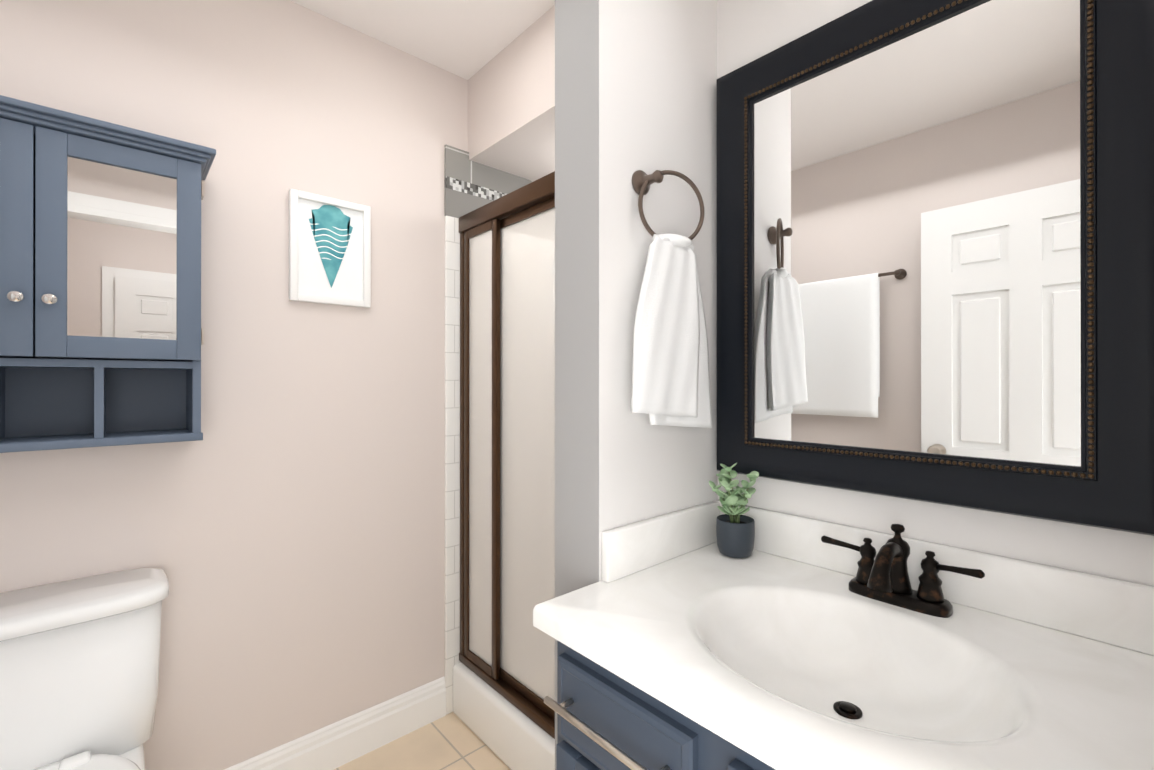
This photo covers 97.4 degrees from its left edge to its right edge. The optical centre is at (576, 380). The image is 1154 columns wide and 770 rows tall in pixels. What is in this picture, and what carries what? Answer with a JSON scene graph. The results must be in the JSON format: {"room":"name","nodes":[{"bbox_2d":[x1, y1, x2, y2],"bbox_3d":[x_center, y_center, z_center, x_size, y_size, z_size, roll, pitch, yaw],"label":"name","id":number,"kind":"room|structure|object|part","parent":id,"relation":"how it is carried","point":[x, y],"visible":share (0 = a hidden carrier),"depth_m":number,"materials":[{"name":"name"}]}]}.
{"room":"bathroom","nodes":[
{"label":"bathroom","id":0,"kind":"room"},
{"bbox_2d":[0,0,467,769],"bbox_3d":[-0.719,0.041,1.813,2.600,2.460,0.100,0,0,-42],"label":"wall","id":1,"kind":"structure","parent":0,"point":[282,524],"depth_m":1.55,"materials":[{"name":"beige paint"}]},
{"bbox_2d":[0,95,215,452],"bbox_3d":[-1.208,-0.215,1.148,0.615,0.734,0.231,0,0,-42],"label":"wall cabinet","id":2,"kind":"object","parent":1,"relation":"attached to","point":[101,336],"visible":1,"depth_m":1.18,"materials":[{"name":"painted wood"},{"name":"mirror glass"}]},
{"bbox_2d":[289,189,370,307],"bbox_3d":[-0.802,-0.421,1.656,0.245,0.345,0.022,0,0,-42],"label":"framed artwork","id":3,"kind":"object","parent":1,"relation":"attached to","point":[329,250],"visible":0.98,"depth_m":1.65,"materials":[{"name":"white paper"}]},
{"bbox_2d":[224,677,445,769],"bbox_3d":[-1.026,1.200,1.457,1.410,0.142,0.015,0,0,-42],"label":"baseboard","id":4,"kind":"structure","parent":1,"relation":"attached to","point":[335,745],"depth_m":1.69,"materials":[{"name":"white wood"}]},
{"bbox_2d":[334,712,510,769],"bbox_3d":[0.529,1.299,0.424,2.600,0.060,3.830,0,0,-42],"label":"floor","id":5,"kind":"structure","parent":0,"point":[451,741],"depth_m":1.73,"materials":[{"name":"tile"}]},
{"bbox_2d":[0,568,168,769],"bbox_3d":[-1.060,0.882,0.946,0.488,0.776,0.717,0,0,-42],"label":"toilet","id":6,"kind":"object","parent":5,"relation":"on","point":[79,669],"visible":1,"depth_m":1.13,"materials":[{"name":"white ceramic"}]},
{"bbox_2d":[453,662,554,769],"bbox_3d":[0.162,1.177,1.921,0.938,0.190,0.881,0,0,-42],"label":"shower curb","id":7,"kind":"structure","parent":5,"relation":"on","point":[508,733],"depth_m":1.69,"materials":[{"name":"white plastic"}]},
{"bbox_2d":[459,171,554,738],"bbox_3d":[-0.150,0.225,1.652,0.054,1.708,0.860,0,0,-42],"label":"shower door","id":8,"kind":"structure","parent":7,"relation":"on","point":[507,418],"depth_m":1.75,"materials":[{"name":"glass"}]},
{"bbox_2d":[533,500,1153,769],"bbox_3d":[0.408,0.768,0.815,0.617,1.002,0.808,0,0,-42],"label":"bathroom vanity","id":9,"kind":"object","parent":5,"relation":"on","point":[794,642],"visible":1,"depth_m":0.82,"materials":[{"name":"painted wood"},{"name":"brushed metal"}]},
{"bbox_3d":[0.080,0.609,0.746,0.037,0.200,0.369,0,0,-42],"label":"handle","id":10,"kind":"part","parent":9,"relation":"part of","materials":[{"name":"silver metal"}]},
{"bbox_2d":[709,463,758,557],"bbox_3d":[0.377,0.302,1.197,0.110,0.216,0.110,0,0,-42],"label":"plant pot","id":11,"kind":"object","parent":9,"relation":"on","point":[735,531],"visible":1,"depth_m":1.18,"materials":[{"name":"grey stone"}]},
{"bbox_2d":[821,524,984,617],"bbox_3d":[0.566,0.339,0.915,0.147,0.142,0.262,0,0,-42],"label":"faucet","id":12,"kind":"object","parent":9,"relation":"on","point":[881,586],"depth_m":0.92,"materials":[{"name":"brown metal"}]},
{"bbox_2d":[290,0,554,79],"bbox_3d":[0.529,-1.221,0.429,2.600,0.060,3.830,0,0,-42],"label":"ceiling","id":13,"kind":"structure","parent":0,"point":[467,39],"depth_m":1.69,"materials":[{"name":"white paint"}]},
{"bbox_2d":[468,5,554,180],"bbox_3d":[0.188,-1.028,1.959,0.860,0.320,0.900,0,0,-42],"label":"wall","id":14,"kind":"structure","parent":13,"relation":"attached to","point":[511,107],"depth_m":1.81,"materials":[{"name":"beige paint"}]},
{"bbox_2d":[555,0,717,769],"bbox_3d":[0.463,0.041,1.505,1.255,2.460,0.140,0,0,-42],"label":"wall","id":15,"kind":"structure","parent":0,"point":[635,85],"depth_m":1.10,"materials":[{"name":"white paint"}]},
{"bbox_2d":[631,170,711,427],"bbox_3d":[0.207,-0.174,1.123,0.294,0.576,0.084,0,0,-42],"label":"towel ring","id":16,"kind":"object","parent":15,"relation":"attached to","point":[670,378],"visible":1,"depth_m":1.10,"materials":[{"name":"white fabric"}]},
{"bbox_2d":[717,0,1153,585],"bbox_3d":[0.709,0.040,1.020,0.100,2.460,0.910,0,0,-42],"label":"wall","id":17,"kind":"structure","parent":0,"point":[749,30],"depth_m":1.02,"materials":[{"name":"white paint"}]},
{"bbox_2d":[717,0,1153,535],"bbox_3d":[0.614,-0.270,1.023,0.036,1.000,0.750,0,0,-42],"label":"vanity mirror","id":18,"kind":"object","parent":17,"relation":"attached to","point":[935,251],"visible":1,"depth_m":0.95,"materials":[{"name":"black"}]},
{"bbox_3d":[0.544,0.042,2.278,0.100,2.460,0.900,0,0,-42],"label":"wall","id":19,"kind":"structure","parent":0,"visible":0},
{"bbox_2d":[444,145,532,714],"bbox_3d":[-0.145,0.187,2.251,0.960,2.170,0.016,0,0,-42],"label":"wall","id":20,"kind":"structure","parent":19,"relation":"attached to","point":[469,185],"depth_m":1.92,"materials":[{"name":"white tile"}]}
]}

